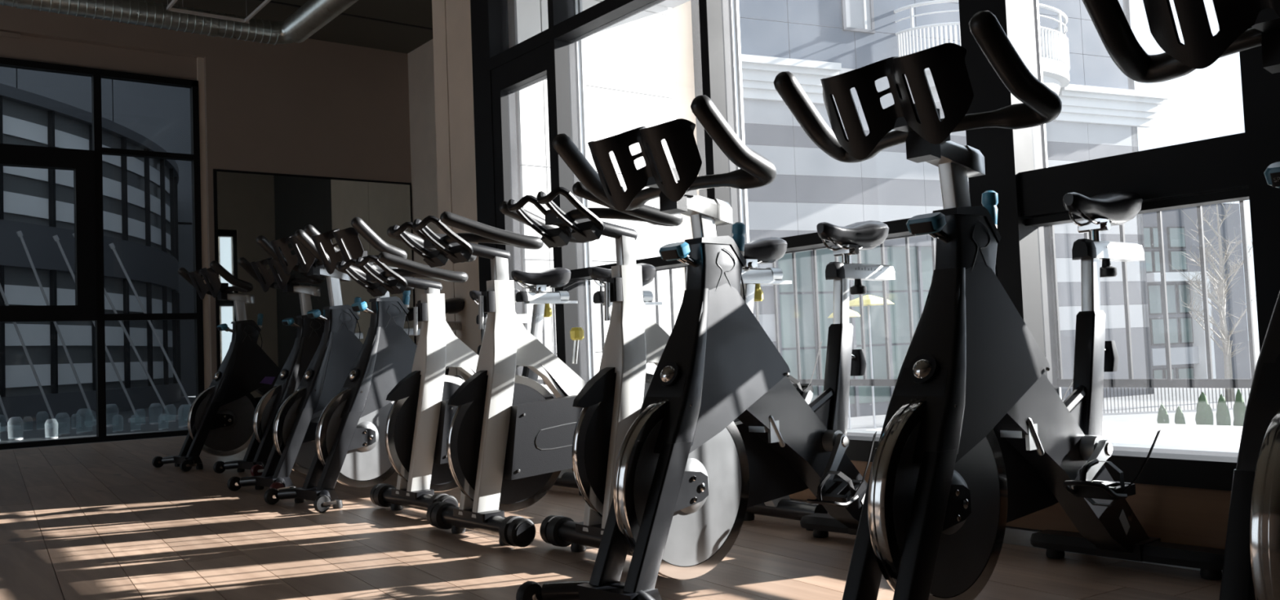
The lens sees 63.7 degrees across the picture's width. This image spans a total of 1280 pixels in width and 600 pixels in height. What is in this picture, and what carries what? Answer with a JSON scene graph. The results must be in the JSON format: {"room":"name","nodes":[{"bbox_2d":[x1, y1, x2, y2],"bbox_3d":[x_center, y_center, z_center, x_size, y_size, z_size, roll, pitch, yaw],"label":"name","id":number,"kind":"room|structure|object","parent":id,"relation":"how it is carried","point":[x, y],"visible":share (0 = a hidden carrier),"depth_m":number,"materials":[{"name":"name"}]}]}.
{"room":"gym","nodes":[
{"label":"gym","id":0,"kind":"room"},
{"bbox_2d":[0,4,416,382],"bbox_3d":[-6.863,-0.709,8.271,11.140,4.060,0.250,0,-3,-37],"label":"wall","id":1,"kind":"structure","parent":0,"point":[310,107],"depth_m":10.64,"materials":[{"name":"brown paint"}]},
{"bbox_2d":[0,31,20,38],"bbox_3d":[-6.513,-2.364,8.514,2.400,0.040,0.014,0,-3,-37],"label":"trim","id":2,"kind":"structure","parent":1,"relation":"attached to","point":[2,33],"depth_m":9.19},
{"bbox_2d":[0,35,196,80],"bbox_3d":[-5.986,-2.276,9.126,3.980,0.240,0.150,0,-3,-37],"label":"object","id":3,"kind":"structure","parent":1,"relation":"attached to","point":[31,48],"depth_m":9.70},
{"bbox_2d":[0,57,204,449],"bbox_3d":[-5.884,-0.424,8.953,3.922,3.480,0.120,0,-3,-37],"label":"window","id":4,"kind":"structure","parent":1,"relation":"in","point":[86,165],"depth_m":9.53,"materials":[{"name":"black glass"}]},
{"bbox_2d":[196,57,210,390],"bbox_3d":[-4.347,-0.546,10.218,0.058,3.720,0.190,0,-3,-37],"label":"trim","id":5,"kind":"structure","parent":1,"relation":"attached to","point":[200,61],"depth_m":10.16,"materials":[{"name":"black metal"}]},
{"bbox_2d":[213,168,415,397],"bbox_3d":[-3.329,-0.050,10.748,2.100,2.500,0.019,0,-3,-37],"label":"wall mirror","id":6,"kind":"object","parent":1,"relation":"attached to","point":[248,206],"visible":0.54,"depth_m":10.53,"materials":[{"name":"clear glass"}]},
{"bbox_2d":[140,0,432,53],"bbox_3d":[-2.252,-3.306,2.224,11.140,0.212,15.850,0,-3,-37],"label":"ceiling","id":7,"kind":"structure","parent":0,"point":[402,26],"depth_m":10.26,"materials":[{"name":"paint"}]},
{"bbox_2d":[0,0,358,44],"bbox_3d":[-3.034,-2.899,1.757,9.128,0.606,12.106,0,-3,-37],"label":"spiral duct","id":8,"kind":"object","parent":7,"relation":"hanging from","point":[313,15],"visible":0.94,"depth_m":8.48,"materials":[{"name":"metal"}]},
{"bbox_2d":[166,0,271,23],"bbox_3d":[-3.294,-2.606,8.088,0.638,0.572,0.738,0,-3,-37],"label":"pendant light frame","id":9,"kind":"object","parent":7,"relation":"hanging from","point":[169,7],"visible":1,"depth_m":8.31,"materials":[{"name":"metal"}]},
{"bbox_2d":[407,0,706,345],"bbox_3d":[-0.923,-0.886,9.506,0.200,4.060,5.010,0,-3,-37],"label":"wall","id":10,"kind":"structure","parent":0,"point":[420,60],"depth_m":11.17,"materials":[{"name":"beige paint"}]},
{"bbox_2d":[0,435,1221,599],"bbox_3d":[-2.080,0.892,1.853,10.940,0.120,15.570,0,-3,-37],"label":"floor","id":11,"kind":"structure","parent":0,"point":[96,521],"depth_m":3.49,"materials":[{"name":"brown wood"}]},
{"bbox_2d":[151,260,363,471],"bbox_3d":[-2.574,0.431,7.166,0.604,1.339,1.430,-5,-4,45],"label":"bike","id":12,"kind":"object","parent":11,"relation":"on","point":[220,418],"visible":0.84,"depth_m":6.92,"materials":[{"name":"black metal"}]},
{"bbox_2d":[213,251,420,475],"bbox_3d":[-1.976,0.385,6.686,0.604,1.339,1.430,-5,-4,42],"label":"bike","id":13,"kind":"object","parent":11,"relation":"on","point":[309,331],"visible":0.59,"depth_m":6.39,"materials":[{"name":"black metal"}]},
{"bbox_2d":[226,224,464,491],"bbox_3d":[-1.514,0.312,5.755,0.604,1.359,1.430,-5,-4,44],"label":"bike","id":14,"kind":"object","parent":11,"relation":"on","point":[295,422],"visible":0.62,"depth_m":5.47,"materials":[{"name":"silver metal"}]},
{"bbox_2d":[263,217,529,512],"bbox_3d":[-1.113,0.294,5.181,0.604,1.308,1.430,-5,-4,44],"label":"bike","id":15,"kind":"object","parent":11,"relation":"on","point":[350,440],"visible":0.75,"depth_m":4.89,"materials":[{"name":"silver metal"}]},
{"bbox_2d":[335,252,582,511],"bbox_3d":[-0.740,0.362,4.580,1.141,1.086,0.643,0,-4,-39],"label":"bike","id":16,"kind":"object","parent":11,"relation":"on","point":[419,419],"visible":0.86,"depth_m":4.38,"materials":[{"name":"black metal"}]},
{"bbox_2d":[366,282,386,297],"bbox_3d":[-1.123,-0.045,4.410,0.052,0.059,0.106,0,-4,-39],"label":"cup holder","id":17,"kind":"object","parent":16,"relation":"on","point":[375,289],"depth_m":4.39,"materials":[{"name":"black plastic"}]},
{"bbox_2d":[384,279,407,294],"bbox_3d":[-1.014,-0.056,4.277,0.052,0.059,0.106,0,-4,-39],"label":"cup holder","id":18,"kind":"object","parent":16,"relation":"on","point":[393,286],"depth_m":4.25,"materials":[{"name":"black plastic"}]},
{"bbox_2d":[386,211,662,546],"bbox_3d":[-0.357,0.286,3.930,1.141,1.147,0.643,0,-3,-38],"label":"bike","id":19,"kind":"object","parent":11,"relation":"on","point":[508,440],"visible":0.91,"depth_m":3.74,"materials":[{"name":"white paint"}]},
{"bbox_2d":[422,249,448,267],"bbox_3d":[-0.745,-0.152,3.768,0.052,0.059,0.106,0,-3,-38],"label":"cup holder","id":20,"kind":"object","parent":19,"relation":"on","point":[437,258],"depth_m":3.74,"materials":[{"name":"black plastic"}]},
{"bbox_2d":[445,244,472,263],"bbox_3d":[-0.638,-0.163,3.633,0.052,0.059,0.106,0,-3,-38],"label":"cup holder","id":21,"kind":"object","parent":19,"relation":"on","point":[456,253],"depth_m":3.60,"materials":[{"name":"black plastic"}]},
{"bbox_2d":[499,181,827,564],"bbox_3d":[0.118,0.241,3.490,1.141,1.157,0.643,0,-3,-38],"label":"bike","id":22,"kind":"object","parent":11,"relation":"on","point":[611,400],"visible":0.61,"depth_m":3.30,"materials":[{"name":"black metal"}]},
{"bbox_2d":[540,227,572,248],"bbox_3d":[-0.271,-0.202,3.328,0.052,0.059,0.106,0,-3,-38],"label":"cup holder","id":23,"kind":"object","parent":22,"relation":"on","point":[557,237],"depth_m":3.30,"materials":[{"name":"black plastic"}]},
{"bbox_2d":[570,220,603,242],"bbox_3d":[-0.163,-0.213,3.192,0.052,0.059,0.106,0,-3,-38],"label":"cup holder","id":24,"kind":"object","parent":22,"relation":"on","point":[586,230],"depth_m":3.17,"materials":[{"name":"black plastic"}]},
{"bbox_2d":[515,94,895,599],"bbox_3d":[0.339,0.155,2.975,1.430,1.262,0.604,0,-4,-44],"label":"bike","id":25,"kind":"object","parent":11,"relation":"on","point":[687,475],"visible":0.98,"depth_m":2.78,"materials":[{"name":"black metal"}]},
{"bbox_2d":[773,10,1224,599],"bbox_3d":[0.909,0.091,2.533,1.430,1.303,0.604,0,-4,-40],"label":"bike","id":26,"kind":"object","parent":11,"relation":"on","point":[975,439],"visible":1,"depth_m":2.35,"materials":[{"name":"black paint"}]},
{"bbox_2d":[1081,0,1279,599],"bbox_3d":[1.384,0.027,1.960,1.430,1.339,0.604,0,-4,-39],"label":"bike","id":27,"kind":"object","parent":11,"relation":"on","point":[1251,571],"visible":1,"depth_m":1.75,"materials":[{"name":"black metal"}]},
{"bbox_2d":[529,0,698,294],"bbox_3d":[-0.289,-1.024,7.127,1.680,4.060,0.150,0,-3,-37],"label":"wall","id":28,"kind":"structure","parent":0,"point":[681,14],"depth_m":7.55,"materials":[{"name":"white paint"}]},
{"bbox_2d":[431,0,1231,549],"bbox_3d":[2.138,-1.350,2.267,0.362,4.060,10.840,0,-3,-37],"label":"wall","id":29,"kind":"structure","parent":0,"point":[451,19],"depth_m":6.13,"materials":[{"name":"beige concrete"}]},
{"bbox_2d":[470,0,1279,490],"bbox_3d":[0.458,-1.182,4.410,0.330,4.060,4.384,0,-3,-37],"label":"window","id":30,"kind":"structure","parent":29,"relation":"in","point":[1230,168],"depth_m":3.30,"materials":[{"name":"glass"}]},
{"bbox_2d":[573,471,1222,571],"bbox_3d":[2.214,0.637,1.881,0.020,0.049,10.280,0,-3,-37],"label":"baseboard","id":31,"kind":"structure","parent":29,"relation":"attached to","point":[1013,535],"depth_m":3.20,"materials":[{"name":"metal"}]},
{"label":"outside","id":32,"kind":"structure","parent":0,"visible":0},
{"bbox_2d":[868,421,1242,448],"bbox_3d":[6.206,0.880,0.290,4.190,0.900,17.050,0,-3,-37],"label":"ground","id":33,"kind":"structure","parent":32,"point":[1172,434],"depth_m":6.38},
{"bbox_3d":[3.616,-1.613,0.341,0.350,3.835,5.960,0,-3,-37],"label":"wall","id":34,"kind":"structure","parent":0,"visible":0},
{"bbox_2d":[657,0,690,8],"bbox_3d":[4.908,-2.460,-0.448,1.170,0.100,17.040,0,-3,-37],"label":"trim","id":35,"kind":"structure","parent":34,"relation":"attached to","point":[668,3],"depth_m":6.56,"materials":[{"name":"white paint"}]},
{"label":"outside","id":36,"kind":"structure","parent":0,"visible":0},
{"bbox_2d":[0,396,195,450],"bbox_3d":[-18.495,2.131,12.687,26.000,0.230,21.200,0,-3,-37],"label":"courtyard","id":37,"kind":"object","parent":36,"point":[121,418],"depth_m":12.61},
{"bbox_2d":[0,395,22,431],"bbox_3d":[-7.863,0.337,12.248,0.866,2.469,0.228,0,-3,-37],"label":"rod","id":38,"kind":"object","parent":37,"relation":"on","point":[11,428],"visible":0.88,"depth_m":12.34,"materials":[{"name":"metal"}]},
{"bbox_2d":[7,417,23,439],"bbox_3d":[-6.439,1.323,10.621,0.145,0.234,0.138,0,-3,-37],"label":"glass lantern","id":39,"kind":"object","parent":37,"relation":"on","point":[12,438],"visible":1,"depth_m":10.59,"materials":[{"name":"glass"}]},
{"bbox_2d":[0,283,66,427],"bbox_3d":[-7.513,0.360,12.514,0.948,2.420,0.228,0,-3,-37],"label":"rod","id":40,"kind":"object","parent":37,"relation":"on","point":[58,424],"visible":0.95,"depth_m":12.56,"materials":[{"name":"metal"}]},
{"bbox_2d":[35,412,48,430],"bbox_3d":[-7.124,1.437,12.281,0.134,0.217,0.128,0,-3,-37],"label":"glass lantern","id":41,"kind":"object","parent":37,"relation":"on","point":[42,428],"visible":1,"depth_m":12.26,"materials":[{"name":"glass"}]},
{"bbox_2d":[44,419,57,439],"bbox_3d":[-6.055,1.323,10.598,0.124,0.200,0.118,0,-3,-37],"label":"glass lantern","id":42,"kind":"object","parent":37,"relation":"on","point":[46,437],"visible":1,"depth_m":10.56,"materials":[{"name":"glass"}]},
{"bbox_2d":[16,230,96,425],"bbox_3d":[-7.172,0.359,12.775,0.948,2.420,0.228,0,-3,-37],"label":"rod","id":43,"kind":"object","parent":37,"relation":"on","point":[93,422],"visible":0.74,"depth_m":12.76,"materials":[{"name":"metal"}]},
{"bbox_2d":[54,413,70,435],"bbox_3d":[-6.189,1.329,11.037,0.149,0.241,0.142,0,-3,-37],"label":"glass lantern","id":44,"kind":"object","parent":37,"relation":"on","point":[56,434],"visible":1,"depth_m":11.00,"materials":[{"name":"glass"}]},
{"bbox_2d":[75,408,92,433],"bbox_3d":[-6.073,1.321,11.256,0.167,0.269,0.158,0,-3,-37],"label":"glass lantern","id":45,"kind":"object","parent":37,"relation":"on","point":[80,432],"visible":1,"depth_m":11.21,"materials":[{"name":"glass"}]},
{"bbox_2d":[0,83,181,424],"bbox_3d":[-11.415,-0.505,14.891,5.630,4.680,18.591,-3,-3,13],"label":"curved building","id":46,"kind":"structure","parent":37,"relation":"on","point":[140,195],"depth_m":15.62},
{"bbox_2d":[2,115,47,144],"bbox_3d":[-8.786,-2.432,14.693,0.019,0.258,0.889,-3,-3,11],"label":"window","id":47,"kind":"structure","parent":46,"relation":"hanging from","point":[15,127],"depth_m":14.70,"materials":[{"name":"grey glass"}]},
{"bbox_2d":[3,165,48,181],"bbox_3d":[-8.765,-1.900,14.668,0.019,0.292,0.889,-3,-3,11],"label":"window","id":48,"kind":"structure","parent":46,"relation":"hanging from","point":[27,174],"depth_m":14.70,"materials":[{"name":"grey glass"}]},
{"bbox_2d":[3,191,48,218],"bbox_3d":[-8.743,-1.350,14.642,0.019,0.292,0.889,-3,-3,11],"label":"window","id":49,"kind":"structure","parent":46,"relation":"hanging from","point":[16,204],"depth_m":14.65,"materials":[{"name":"grey glass"}]},
{"bbox_2d":[4,284,49,305],"bbox_3d":[-8.692,-0.064,14.581,0.019,0.270,0.889,-3,-3,11],"label":"window","id":50,"kind":"structure","parent":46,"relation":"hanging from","point":[15,295],"depth_m":14.57,"materials":[{"name":"grey glass"}]},
{"bbox_2d":[4,323,49,346],"bbox_3d":[-8.670,0.493,14.555,0.019,0.306,0.889,-3,-3,11],"label":"window","id":51,"kind":"structure","parent":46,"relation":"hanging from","point":[32,334],"depth_m":14.59,"materials":[{"name":"grey glass"}]},
{"bbox_2d":[4,364,50,387],"bbox_3d":[-8.647,1.068,14.527,0.019,0.306,0.889,-3,-3,11],"label":"blind","id":52,"kind":"object","parent":46,"relation":"hanging from","point":[17,375],"depth_m":14.51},
{"bbox_2d":[55,169,73,187],"bbox_3d":[-8.627,-1.860,15.619,0.019,0.292,0.889,-3,-3,6],"label":"window","id":53,"kind":"structure","parent":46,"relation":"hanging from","point":[64,178],"depth_m":15.46,"materials":[{"name":"grey glass"}]},
{"bbox_2d":[55,200,74,223],"bbox_3d":[-8.605,-1.311,15.593,0.019,0.292,0.889,-3,-3,6],"label":"window","id":54,"kind":"structure","parent":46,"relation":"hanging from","point":[64,210],"depth_m":15.44,"materials":[{"name":"grey glass"}]},
{"bbox_2d":[57,288,75,305],"bbox_3d":[-8.554,-0.024,15.532,0.019,0.270,0.889,-3,-3,6],"label":"window","id":55,"kind":"structure","parent":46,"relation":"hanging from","point":[65,296],"depth_m":15.37,"materials":[{"name":"grey glass"}]},
{"bbox_2d":[54,128,88,150],"bbox_3d":[-8.648,-2.392,15.644,0.019,0.258,0.889,-3,-3,6],"label":"window","id":56,"kind":"structure","parent":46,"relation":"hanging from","point":[65,139],"depth_m":15.63,"materials":[{"name":"grey glass"}]},
{"bbox_2d":[57,324,92,345],"bbox_3d":[-8.532,0.533,15.505,0.019,0.306,0.889,-3,-3,6],"label":"window","id":57,"kind":"structure","parent":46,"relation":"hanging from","point":[72,335],"depth_m":15.55,"materials":[{"name":"grey glass"}]},
{"bbox_2d":[57,363,92,384],"bbox_3d":[-8.509,1.108,15.478,0.019,0.306,0.889,-3,-3,6],"label":"blind","id":58,"kind":"object","parent":46,"relation":"hanging from","point":[66,375],"depth_m":15.49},
{"bbox_2d":[102,144,120,167],"bbox_3d":[-8.596,-2.349,16.603,0.019,0.258,0.889,-2,-3,0],"label":"window","id":59,"kind":"structure","parent":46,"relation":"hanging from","point":[110,161],"depth_m":16.74,"materials":[{"name":"grey glass"}]},
{"bbox_2d":[102,177,121,199],"bbox_3d":[-8.575,-1.817,16.578,0.019,0.292,0.889,-2,-3,0],"label":"window","id":60,"kind":"structure","parent":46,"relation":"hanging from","point":[112,186],"depth_m":16.72,"materials":[{"name":"grey glass"}]},
{"bbox_2d":[102,210,121,233],"bbox_3d":[-8.553,-1.267,16.552,0.019,0.292,0.889,-2,-3,0],"label":"window","id":61,"kind":"structure","parent":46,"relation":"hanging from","point":[112,220],"depth_m":16.70,"materials":[{"name":"grey glass"}]},
{"bbox_2d":[104,292,123,311],"bbox_3d":[-8.502,0.019,16.491,0.019,0.270,0.889,-2,-3,0],"label":"window","id":62,"kind":"structure","parent":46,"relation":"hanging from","point":[117,298],"depth_m":16.68,"materials":[{"name":"grey glass"}]},
{"bbox_2d":[104,326,124,346],"bbox_3d":[-8.480,0.576,16.465,0.019,0.306,0.889,-2,-3,0],"label":"window","id":63,"kind":"structure","parent":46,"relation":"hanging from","point":[114,336],"depth_m":16.60,"materials":[{"name":"grey glass"}]},
{"bbox_2d":[105,362,124,382],"bbox_3d":[-8.457,1.151,16.438,0.019,0.306,0.889,-2,-3,0],"label":"window","id":64,"kind":"structure","parent":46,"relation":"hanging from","point":[110,375],"depth_m":16.53,"materials":[{"name":"grey glass"}]},
{"bbox_2d":[126,156,144,177],"bbox_3d":[-8.632,-2.302,17.563,0.019,0.258,0.889,-2,-3,-5],"label":"window","id":65,"kind":"structure","parent":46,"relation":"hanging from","point":[135,166],"depth_m":17.63,"materials":[{"name":"grey glass"}]},
{"bbox_2d":[127,185,144,208],"bbox_3d":[-8.611,-1.770,17.538,0.019,0.292,0.889,-2,-3,-5],"label":"window","id":66,"kind":"structure","parent":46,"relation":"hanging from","point":[135,194],"depth_m":17.59,"materials":[{"name":"grey glass"}]},
{"bbox_2d":[128,217,145,239],"bbox_3d":[-8.589,-1.220,17.512,0.019,0.292,0.889,-2,-3,-5],"label":"window","id":67,"kind":"structure","parent":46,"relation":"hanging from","point":[136,226],"depth_m":17.58,"materials":[{"name":"grey glass"}]},
{"bbox_2d":[128,294,146,312],"bbox_3d":[-8.538,0.066,17.451,0.019,0.270,0.889,-2,-3,-5],"label":"window","id":68,"kind":"structure","parent":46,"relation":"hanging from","point":[134,305],"depth_m":17.45,"materials":[{"name":"grey glass"}]},
{"bbox_2d":[129,327,146,346],"bbox_3d":[-8.516,0.623,17.425,0.019,0.306,0.889,-2,-3,-5],"label":"window","id":69,"kind":"structure","parent":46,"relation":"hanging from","point":[138,335],"depth_m":17.51,"materials":[{"name":"grey glass"}]},
{"bbox_2d":[129,361,147,380],"bbox_3d":[-8.493,1.198,17.398,0.019,0.306,0.889,-2,-3,-5],"label":"window","id":70,"kind":"structure","parent":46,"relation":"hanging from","point":[137,372],"depth_m":17.39,"materials":[{"name":"grey glass"}]},
{"bbox_2d":[149,165,159,186],"bbox_3d":[-8.754,-2.252,18.516,0.019,0.258,0.889,-2,-3,-10],"label":"window","id":71,"kind":"structure","parent":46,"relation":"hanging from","point":[154,175],"depth_m":18.60,"materials":[{"name":"grey glass"}]},
{"bbox_2d":[150,194,160,215],"bbox_3d":[-8.733,-1.720,18.491,0.019,0.292,0.889,-2,-3,-10],"label":"window","id":72,"kind":"structure","parent":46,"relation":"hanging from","point":[155,202],"depth_m":18.59,"materials":[{"name":"grey glass"}]},
{"bbox_2d":[150,225,161,245],"bbox_3d":[-8.711,-1.171,18.465,0.019,0.292,0.889,-2,-3,-10],"label":"window","id":73,"kind":"structure","parent":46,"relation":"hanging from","point":[155,231],"depth_m":18.57,"materials":[{"name":"grey glass"}]},
{"bbox_2d":[151,297,162,313],"bbox_3d":[-8.660,0.116,18.404,0.019,0.270,0.889,-2,-3,-10],"label":"window","id":74,"kind":"structure","parent":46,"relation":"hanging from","point":[157,304],"depth_m":18.49,"materials":[{"name":"grey glass"}]},
{"bbox_2d":[152,328,163,346],"bbox_3d":[-8.638,0.673,18.377,0.019,0.306,0.889,-2,-3,-10],"label":"window","id":75,"kind":"structure","parent":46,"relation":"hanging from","point":[159,331],"depth_m":18.49,"materials":[{"name":"grey glass"}]},
{"bbox_2d":[152,361,163,378],"bbox_3d":[-8.615,1.248,18.350,0.019,0.306,0.889,-2,-3,-10],"label":"window","id":76,"kind":"structure","parent":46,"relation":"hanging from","point":[157,366],"depth_m":18.41,"materials":[{"name":"grey glass"}]},
{"bbox_2d":[164,176,169,194],"bbox_3d":[-8.963,-2.199,19.453,0.019,0.258,0.889,-2,-3,-15],"label":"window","id":77,"kind":"structure","parent":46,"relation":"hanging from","point":[166,181],"depth_m":19.64,"materials":[{"name":"grey glass"}]},
{"bbox_2d":[165,204,170,222],"bbox_3d":[-8.946,-1.667,19.427,0.345,0.292,0.826,0,-3,-37],"label":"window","id":78,"kind":"structure","parent":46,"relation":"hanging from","point":[167,208],"depth_m":19.65,"materials":[{"name":"grey glass"}]},
{"bbox_2d":[165,232,170,250],"bbox_3d":[-8.920,-1.118,19.402,0.019,0.292,0.889,-2,-3,-15],"label":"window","id":79,"kind":"structure","parent":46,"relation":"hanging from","point":[167,237],"depth_m":19.56,"materials":[{"name":"grey glass"}]},
{"bbox_2d":[167,302,172,313],"bbox_3d":[-8.873,0.169,19.340,0.345,0.270,0.826,0,-3,-37],"label":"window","id":80,"kind":"structure","parent":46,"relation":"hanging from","point":[169,304],"depth_m":19.49,"materials":[{"name":"grey glass"}]},
{"bbox_2d":[167,330,172,346],"bbox_3d":[-8.847,0.726,19.315,0.019,0.306,0.889,-2,-3,-15],"label":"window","id":81,"kind":"structure","parent":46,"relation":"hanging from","point":[169,332],"depth_m":19.41,"materials":[{"name":"grey glass"}]},
{"bbox_2d":[168,361,173,377],"bbox_3d":[-8.824,1.301,19.288,0.019,0.306,0.889,-2,-3,-15],"label":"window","id":82,"kind":"structure","parent":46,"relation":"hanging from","point":[170,371],"depth_m":19.39,"materials":[{"name":"grey glass"}]},
{"bbox_2d":[0,66,195,396],"bbox_3d":[-17.484,-5.638,21.375,22.200,16.020,4.000,0,-3,-37],"label":"wall","id":83,"kind":"structure","parent":37,"relation":"on","point":[161,113],"depth_m":23.64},
{"bbox_2d":[53,235,148,422],"bbox_3d":[-6.819,0.377,13.043,1.061,2.381,0.228,0,-3,-37],"label":"rod","id":84,"kind":"object","parent":37,"relation":"on","point":[136,419],"visible":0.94,"depth_m":13.11,"materials":[{"name":"metal"}]},
{"bbox_2d":[106,407,118,426],"bbox_3d":[-6.377,1.388,12.419,0.167,0.269,0.158,0,-3,-37],"label":"glass lantern","id":85,"kind":"object","parent":37,"relation":"on","point":[107,425],"visible":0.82,"depth_m":12.36,"materials":[{"name":"glass"}]},
{"bbox_2d":[111,415,123,432],"bbox_3d":[-5.707,1.348,11.257,0.114,0.184,0.109,0,-3,-37],"label":"glass lantern","id":86,"kind":"object","parent":37,"relation":"on","point":[115,431],"visible":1,"depth_m":11.23,"materials":[{"name":"glass"}]},
{"bbox_2d":[72,233,179,420],"bbox_3d":[-6.582,0.355,13.225,1.225,2.422,0.228,0,-3,-37],"label":"rod","id":87,"kind":"object","parent":37,"relation":"on","point":[168,417],"visible":0.74,"depth_m":13.31,"materials":[{"name":"metal"}]},
{"bbox_2d":[108,242,191,418],"bbox_3d":[-6.289,0.415,13.444,1.133,2.302,0.228,0,-3,-37],"label":"rod","id":88,"kind":"object","parent":37,"relation":"on","point":[112,246],"visible":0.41,"depth_m":13.40,"materials":[{"name":"metal"}]},
{"bbox_2d":[148,404,162,424],"bbox_3d":[-5.911,1.385,12.569,0.156,0.252,0.148,0,-3,-37],"label":"glass lantern","id":89,"kind":"object","parent":37,"relation":"on","point":[151,423],"visible":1,"depth_m":12.53,"materials":[{"name":"glass"}]},
{"bbox_2d":[164,409,176,422],"bbox_3d":[-5.903,1.421,12.950,0.133,0.215,0.127,0,-3,-37],"label":"glass lantern","id":90,"kind":"object","parent":37,"relation":"on","point":[175,410],"visible":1,"depth_m":12.90,"materials":[{"name":"glass"}]},
{"bbox_2d":[177,405,187,427],"bbox_3d":[-5.112,1.304,11.582,0.159,0.256,0.151,0,-3,-37],"label":"glass lantern","id":91,"kind":"object","parent":37,"relation":"on","point":[182,426],"visible":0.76,"depth_m":11.51,"materials":[{"name":"glass"}]},
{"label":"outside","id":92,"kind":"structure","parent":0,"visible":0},
{"bbox_2d":[188,340,1259,430],"bbox_3d":[33.817,3.225,57.095,116.950,0.200,130.000,0,-3,-37],"label":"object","id":93,"kind":"structure","parent":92,"point":[866,422],"depth_m":23.15,"materials":[{"name":"concrete"}]},
{"bbox_2d":[514,0,684,394],"bbox_3d":[-1.831,-4.304,8.927,1.848,13.100,5.750,0,-3,-37],"label":"building","id":94,"kind":"structure","parent":93,"relation":"on","point":[629,63],"depth_m":6.33,"materials":[{"name":"white"}]},
{"bbox_2d":[827,309,860,429],"bbox_3d":[3.713,1.313,18.452,0.554,2.350,0.554,-2,-3,-15],"label":"parasol","id":95,"kind":"object","parent":93,"relation":"on","point":[852,313],"visible":0.26,"depth_m":18.39,"materials":[{"name":"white fabric"}]},
{"bbox_2d":[848,294,893,429],"bbox_3d":[3.817,1.163,16.957,0.776,2.500,0.776,-2,-3,-15],"label":"parasol","id":96,"kind":"object","parent":93,"relation":"on","point":[868,300],"visible":0.77,"depth_m":16.92,"materials":[{"name":"yellow fabric"}]},
{"bbox_2d":[738,0,1168,417],"bbox_3d":[5.587,-5.169,28.613,15.490,16.100,10.544,-1,-3,-24],"label":"striped building","id":97,"kind":"structure","parent":93,"relation":"on","point":[1102,112],"depth_m":24.37,"materials":[{"name":"white concrete"}]},
{"bbox_2d":[1069,377,1248,413],"bbox_3d":[11.286,2.042,21.906,4.275,0.620,0.028,-2,-3,0],"label":"fence","id":98,"kind":"object","parent":93,"relation":"on","point":[1247,378],"visible":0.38,"depth_m":21.90,"materials":[{"name":"metal"}]},
{"bbox_2d":[1156,404,1168,423],"bbox_3d":[8.838,2.083,17.399,0.185,0.666,0.192,-3,-3,11],"label":"conifer shrub","id":99,"kind":"object","parent":93,"relation":"on","point":[1162,415],"visible":0.49,"depth_m":17.36,"materials":[{"name":"green plant"}]},
{"bbox_2d":[1174,405,1185,424],"bbox_3d":[9.124,2.099,17.404,0.174,0.614,0.170,-2,-3,-6],"label":"conifer shrub","id":100,"kind":"object","parent":93,"relation":"on","point":[1179,415],"visible":0.54,"depth_m":17.36,"materials":[{"name":"green plant"}]},
{"bbox_2d":[1142,203,1251,378],"bbox_3d":[16.544,0.510,32.893,4.487,6.881,3.450,-1,-3,-18],"label":"building","id":101,"kind":"structure","parent":93,"relation":"on","point":[1187,336],"depth_m":31.56,"materials":[{"name":"white stone"}]},
{"bbox_2d":[1195,391,1213,425],"bbox_3d":[9.536,1.968,17.405,0.265,0.841,0.266,-3,-3,10],"label":"conifer shrub","id":102,"kind":"object","parent":93,"relation":"on","point":[1204,415],"visible":0.65,"depth_m":17.35,"materials":[{"name":"green plant"}]},
{"bbox_2d":[1169,202,1255,401],"bbox_3d":[13.534,0.011,24.110,1.774,4.712,1.753,-4,-3,35],"label":"bare tree","id":103,"kind":"object","parent":93,"relation":"on","point":[1221,295],"visible":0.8,"depth_m":23.97,"materials":[{"name":"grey plant"}]},
{"bbox_2d":[1215,393,1231,426],"bbox_3d":[9.856,1.978,17.409,0.218,0.796,0.209,-3,-3,19],"label":"conifer shrub","id":104,"kind":"object","parent":93,"relation":"on","point":[1223,416],"visible":0.65,"depth_m":17.35,"materials":[{"name":"green plant"}]},
{"bbox_2d":[1233,388,1245,426],"bbox_3d":[10.146,1.929,17.412,0.215,0.872,0.221,0,-3,-37],"label":"conifer shrub","id":105,"kind":"object","parent":93,"relation":"on","point":[1239,407],"visible":0.61,"depth_m":17.36,"materials":[{"name":"green plant"}]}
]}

